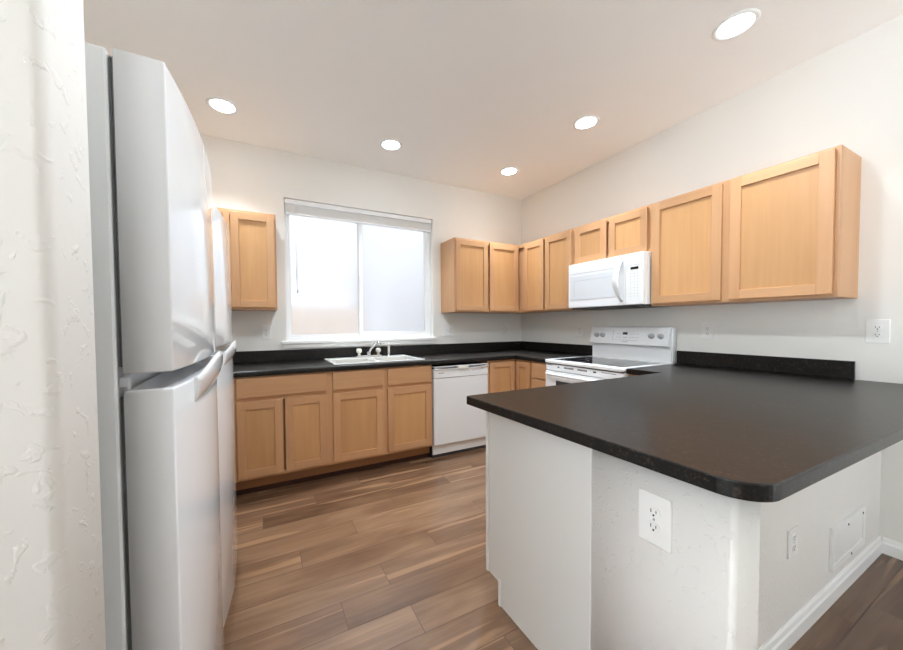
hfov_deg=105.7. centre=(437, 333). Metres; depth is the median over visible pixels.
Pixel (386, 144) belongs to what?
recessed light
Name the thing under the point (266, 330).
outlet
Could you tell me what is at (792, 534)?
outlet
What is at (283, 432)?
base cabinet
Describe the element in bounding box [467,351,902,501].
countertop
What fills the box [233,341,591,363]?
backsplash
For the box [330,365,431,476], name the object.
base cabinet
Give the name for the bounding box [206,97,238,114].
recessed light
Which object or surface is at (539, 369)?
base cabinet
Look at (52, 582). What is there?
wall
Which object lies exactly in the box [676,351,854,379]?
backsplash
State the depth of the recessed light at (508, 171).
3.50 m
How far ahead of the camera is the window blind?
3.37 m
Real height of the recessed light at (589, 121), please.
0.008 m
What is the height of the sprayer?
0.140 m
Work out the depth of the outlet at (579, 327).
3.54 m
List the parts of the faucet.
plate, spout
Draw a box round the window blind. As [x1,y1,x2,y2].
[284,198,430,292]
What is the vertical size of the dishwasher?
0.852 m
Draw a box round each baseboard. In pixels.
[758,536,882,649]
[882,537,902,560]
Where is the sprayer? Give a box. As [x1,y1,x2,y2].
[387,342,390,355]
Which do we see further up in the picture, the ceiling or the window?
the ceiling
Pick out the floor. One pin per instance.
(393, 556)
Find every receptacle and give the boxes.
[647,506,659,518]
[647,520,659,533]
[872,333,881,336]
[873,325,882,329]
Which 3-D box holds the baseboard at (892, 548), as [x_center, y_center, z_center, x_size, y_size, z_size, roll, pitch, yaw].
[2.911,1.154,0.788,0.015,0.084,2.330,-1,2,-27]
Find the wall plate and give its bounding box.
[444,325,453,335]
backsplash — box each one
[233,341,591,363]
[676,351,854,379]
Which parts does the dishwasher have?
kick plate, control panel, latch handle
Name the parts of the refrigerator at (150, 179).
freezer door, door, handle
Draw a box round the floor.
[223,446,902,649]
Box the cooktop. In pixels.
[545,356,674,371]
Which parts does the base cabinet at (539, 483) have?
edge moulding, edge moulding, edge moulding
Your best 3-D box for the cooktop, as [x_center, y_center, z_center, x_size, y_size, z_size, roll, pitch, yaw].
[1.430,0.244,2.900,0.642,0.032,0.753,-1,2,-27]
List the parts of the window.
sash, pane, sill, sash, pane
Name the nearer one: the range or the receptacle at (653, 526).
the receptacle at (653, 526)
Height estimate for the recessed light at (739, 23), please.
0.008 m
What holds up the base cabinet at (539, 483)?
on the floor
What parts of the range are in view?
handle, oven door, vent trim, control panel, knob, knob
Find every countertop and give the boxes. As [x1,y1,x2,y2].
[233,341,591,377]
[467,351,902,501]
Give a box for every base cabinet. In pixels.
[234,371,330,495]
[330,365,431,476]
[478,359,532,445]
[486,411,591,649]
[532,361,546,387]
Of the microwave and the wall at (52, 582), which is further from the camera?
the microwave
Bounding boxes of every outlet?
[262,326,270,338]
[577,325,582,336]
[638,488,671,552]
[702,323,713,338]
[787,525,798,558]
[865,319,890,342]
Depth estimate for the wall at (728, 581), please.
0.96 m
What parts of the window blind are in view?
rail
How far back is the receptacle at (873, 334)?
1.83 m
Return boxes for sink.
[324,355,424,364]
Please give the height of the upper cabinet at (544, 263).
0.770 m
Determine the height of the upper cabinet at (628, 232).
0.357 m
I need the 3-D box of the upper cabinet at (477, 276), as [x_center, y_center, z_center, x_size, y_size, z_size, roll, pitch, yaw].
[0.495,-0.625,3.859,0.855,0.770,0.324,-1,2,-27]
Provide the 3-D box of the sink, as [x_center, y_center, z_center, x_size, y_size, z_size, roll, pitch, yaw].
[-0.586,0.323,3.155,0.801,0.188,0.515,-1,2,-27]
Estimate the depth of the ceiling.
2.07 m
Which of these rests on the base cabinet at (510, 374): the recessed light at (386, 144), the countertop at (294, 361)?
the countertop at (294, 361)
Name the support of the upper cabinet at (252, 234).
attached to the wall at (245, 177)
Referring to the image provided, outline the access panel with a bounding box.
[829,504,865,572]
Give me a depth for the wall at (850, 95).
2.10 m
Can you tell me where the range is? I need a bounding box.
[545,326,675,385]
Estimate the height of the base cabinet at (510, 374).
0.873 m
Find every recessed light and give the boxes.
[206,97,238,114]
[380,139,401,150]
[499,167,518,175]
[572,115,599,129]
[712,8,760,41]
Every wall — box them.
[0,0,105,649]
[200,134,521,351]
[522,15,902,542]
[591,449,881,649]
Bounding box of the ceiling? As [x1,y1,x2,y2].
[83,0,902,199]
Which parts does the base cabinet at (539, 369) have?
drawer, drawer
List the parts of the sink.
bowl, bowl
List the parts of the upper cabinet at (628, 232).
door panel, door, door panel, door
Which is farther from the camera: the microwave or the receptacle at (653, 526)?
the microwave
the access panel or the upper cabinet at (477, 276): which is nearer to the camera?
the access panel
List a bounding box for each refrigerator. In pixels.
[85,42,223,649]
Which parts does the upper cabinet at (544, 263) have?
door panel, door, frame, door panel, door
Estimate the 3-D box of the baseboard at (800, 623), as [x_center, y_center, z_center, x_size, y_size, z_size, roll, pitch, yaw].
[1.537,1.146,1.403,1.905,0.084,0.015,-1,2,-27]
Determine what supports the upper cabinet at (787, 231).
attached to the wall at (850, 95)
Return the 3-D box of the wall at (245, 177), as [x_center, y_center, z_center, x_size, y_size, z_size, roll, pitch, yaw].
[-0.684,-0.257,3.528,4.120,2.800,0.140,-1,2,-27]
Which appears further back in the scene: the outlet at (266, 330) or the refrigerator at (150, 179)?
the outlet at (266, 330)
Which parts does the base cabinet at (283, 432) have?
door, door panel, drawer, door, door panel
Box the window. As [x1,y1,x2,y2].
[281,204,436,348]
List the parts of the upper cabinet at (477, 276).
door, door panel, door, door panel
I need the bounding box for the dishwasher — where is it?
[429,362,488,457]
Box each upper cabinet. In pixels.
[216,207,276,310]
[441,237,518,312]
[507,228,590,313]
[574,204,652,264]
[651,145,861,306]
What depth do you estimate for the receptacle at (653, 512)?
0.89 m
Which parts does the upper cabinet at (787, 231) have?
door panel, door, door panel, door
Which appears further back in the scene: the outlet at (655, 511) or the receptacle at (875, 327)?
the receptacle at (875, 327)
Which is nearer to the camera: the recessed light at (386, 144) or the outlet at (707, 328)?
the outlet at (707, 328)
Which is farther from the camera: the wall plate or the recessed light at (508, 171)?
the wall plate
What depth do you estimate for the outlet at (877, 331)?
1.83 m
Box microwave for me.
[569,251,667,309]
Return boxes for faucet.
[356,341,381,357]
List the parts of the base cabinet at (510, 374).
door, door panel, frame, door panel, door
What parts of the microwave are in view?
door, handle, control panel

